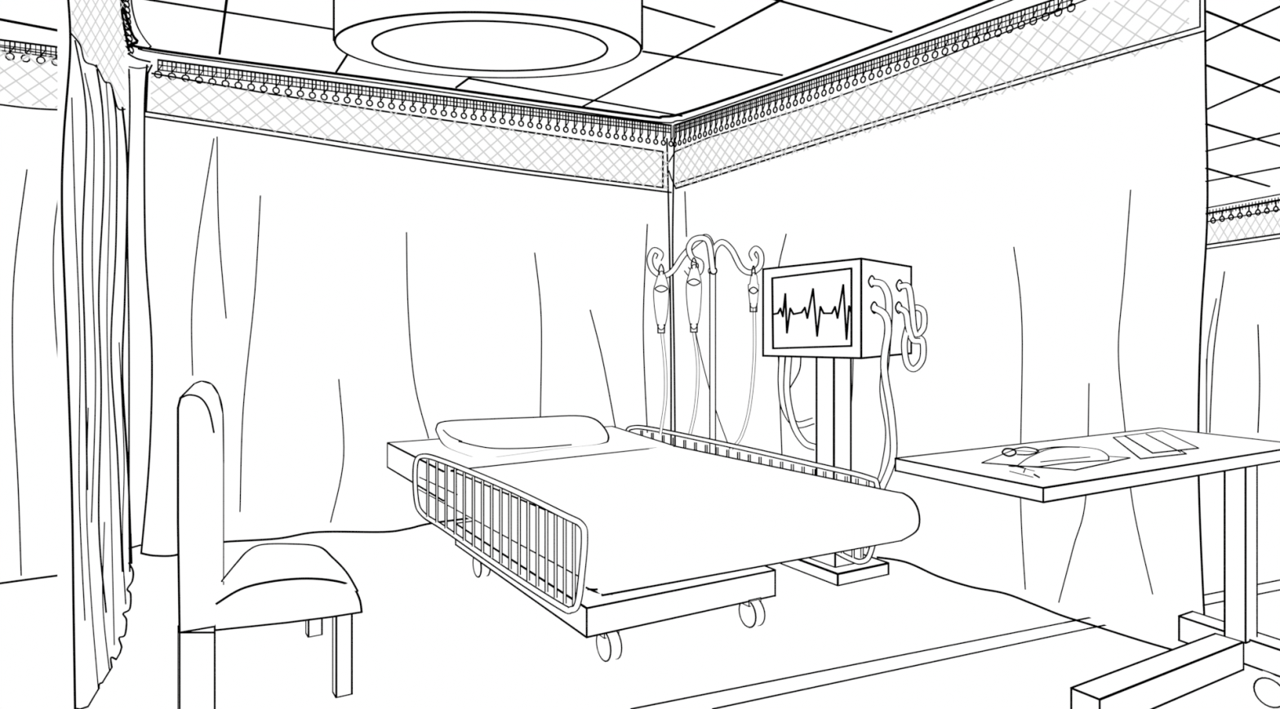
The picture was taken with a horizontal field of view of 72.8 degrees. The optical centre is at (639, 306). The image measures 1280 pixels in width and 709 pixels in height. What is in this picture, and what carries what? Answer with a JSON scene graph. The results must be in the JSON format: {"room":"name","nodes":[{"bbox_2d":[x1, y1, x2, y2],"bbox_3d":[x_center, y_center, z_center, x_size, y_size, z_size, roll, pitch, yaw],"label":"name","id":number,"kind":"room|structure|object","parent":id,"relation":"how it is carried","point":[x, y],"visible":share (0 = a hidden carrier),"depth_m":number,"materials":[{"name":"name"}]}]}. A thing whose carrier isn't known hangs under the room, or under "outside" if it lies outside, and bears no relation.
{"room":"hospital room","nodes":[
{"label":"hospital room","id":0,"kind":"room"},
{"bbox_2d":[119,170,676,437],"bbox_3d":[-2.602,-0.020,10.160,16.000,2.640,0.100,0,0,-31],"label":"wall","id":1,"kind":"structure","parent":0,"point":[135,188],"depth_m":8.64,"materials":[{"name":"white paper"}]},
{"bbox_2d":[0,400,1279,708],"bbox_3d":[0.770,1.348,4.545,16.000,0.104,13.000,0,0,-31],"label":"floor","id":2,"kind":"structure","parent":0,"point":[429,633],"depth_m":3.29,"materials":[{"name":"white paper"}]},
{"bbox_2d":[176,380,362,708],"bbox_3d":[-1.293,0.786,2.970,0.541,1.035,0.855,0,0,-31],"label":"chair","id":3,"kind":"object","parent":2,"relation":"on","point":[272,584],"visible":1,"depth_m":2.68,"materials":[{"name":"white paper"}]},
{"bbox_2d":[386,425,920,662],"bbox_3d":[-0.128,0.987,4.157,1.588,0.632,2.612,0,0,-31],"label":"hospital bed","id":4,"kind":"object","parent":2,"relation":"on","point":[632,530],"visible":1,"depth_m":3.36,"materials":[{"name":"white fabric"}]},
{"bbox_2d":[435,415,609,457],"bbox_3d":[-0.628,0.688,4.550,0.934,0.188,0.509,0,0,0],"label":"bed pillow","id":5,"kind":"object","parent":4,"relation":"on","point":[496,437],"visible":1,"depth_m":4.50,"materials":[{"name":"white fabric"}]},
{"bbox_2d":[646,234,764,453],"bbox_3d":[0.388,0.438,5.090,0.654,1.723,0.302,0,0,-19],"label":"stand","id":6,"kind":"object","parent":2,"relation":"on","point":[694,283],"visible":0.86,"depth_m":5.08,"materials":[{"name":"white paper"}]},
{"bbox_2d":[762,257,928,586],"bbox_3d":[0.996,0.541,4.226,0.393,1.528,0.738,0,0,-38],"label":"monitor stand","id":7,"kind":"object","parent":2,"relation":"on","point":[835,313],"visible":0.95,"depth_m":4.15,"materials":[{"name":"white paper"}]},
{"bbox_2d":[894,427,1279,708],"bbox_3d":[1.534,0.879,2.648,1.360,0.844,0.736,0,0,-31],"label":"table","id":8,"kind":"object","parent":2,"relation":"on","point":[1214,651],"visible":0.97,"depth_m":2.72,"materials":[{"name":"white paper"}]},
{"bbox_2d":[1007,465,1039,478],"bbox_3d":[1.039,0.450,2.342,0.045,0.019,0.133,0,0,0],"label":"ballpoint pen","id":9,"kind":"object","parent":8,"relation":"on","point":[1015,469],"visible":1,"depth_m":2.35,"materials":[{"name":"white plastic"}]},
{"bbox_2d":[981,446,1130,471],"bbox_3d":[1.239,0.453,2.609,0.505,0.011,0.308,0,0,-31],"label":"clipboard","id":10,"kind":"object","parent":8,"relation":"on","point":[1060,458],"visible":0.99,"depth_m":2.59,"materials":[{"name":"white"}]},
{"bbox_2d":[1112,431,1199,459],"bbox_3d":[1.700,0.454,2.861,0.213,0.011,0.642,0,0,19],"label":"paper sheets","id":11,"kind":"object","parent":8,"relation":"on","point":[1157,444],"visible":1,"depth_m":2.83,"materials":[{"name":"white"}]},
{"bbox_2d":[0,0,1279,208],"bbox_3d":[1.161,-1.382,4.780,16.912,0.116,13.000,0,0,-31],"label":"ceiling","id":12,"kind":"structure","parent":0,"point":[695,54],"depth_m":4.53,"materials":[{"name":"white paper"}]},
{"bbox_2d":[333,0,643,78],"bbox_3d":[-0.553,-1.142,3.205,1.048,0.396,0.902,0,0,-31],"label":"ceiling lamp","id":13,"kind":"object","parent":12,"relation":"attached to","point":[463,38],"visible":1,"depth_m":3.06,"materials":[{"name":"white paper"}]},
{"bbox_2d":[0,0,1075,147],"bbox_3d":[-0.634,-1.147,3.715,4.009,0.381,3.193,0,0,-31],"label":"track","id":14,"kind":"object","parent":12,"relation":"attached to","point":[698,120],"visible":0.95,"depth_m":4.84,"materials":[{"name":"white paper"}]},
{"bbox_2d":[0,46,119,584],"bbox_3d":[-2.846,0.043,4.141,0.623,2.499,0.080,0,0,-31],"label":"privacy curtain","id":15,"kind":"object","parent":14,"relation":"hanging from","point":[28,91],"visible":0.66,"depth_m":4.11,"materials":[{"name":"white fabric"}]},
{"bbox_2d":[57,0,134,708],"bbox_3d":[-2.020,0.021,3.291,0.116,2.541,1.499,0,0,-23],"label":"curtain","id":16,"kind":"object","parent":14,"relation":"hanging from","point":[89,519],"visible":0.98,"depth_m":2.97,"materials":[{"name":"white fabric"}]},
{"bbox_2d":[128,64,671,560],"bbox_3d":[-1.164,0.044,5.153,3.230,2.507,0.077,0,0,-31],"label":"privacy curtain","id":17,"kind":"object","parent":14,"relation":"hanging from","point":[351,280],"visible":0.94,"depth_m":4.91,"materials":[{"name":"white fabric"}]},
{"bbox_2d":[668,0,1208,649],"bbox_3d":[1.146,0.021,4.603,0.074,2.547,3.450,0,0,-33],"label":"privacy curtain","id":18,"kind":"object","parent":14,"relation":"hanging from","point":[1039,185],"visible":0.86,"depth_m":3.86,"materials":[{"name":"white fabric"}]},
{"bbox_2d":[1202,185,1279,416],"bbox_3d":[7.672,-0.020,8.689,0.100,2.640,13.000,0,0,-31],"label":"wall","id":19,"kind":"structure","parent":0,"point":[1219,197],"depth_m":10.02,"materials":[{"name":"white paper"}]},
{"bbox_2d":[1204,193,1279,462],"bbox_3d":[5.460,0.188,6.516,0.181,2.185,2.350,0,0,-31],"label":"privacy curtain","id":20,"kind":"object","parent":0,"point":[1242,286],"visible":0.98,"depth_m":7.30,"materials":[{"name":"white fabric"}]}
]}

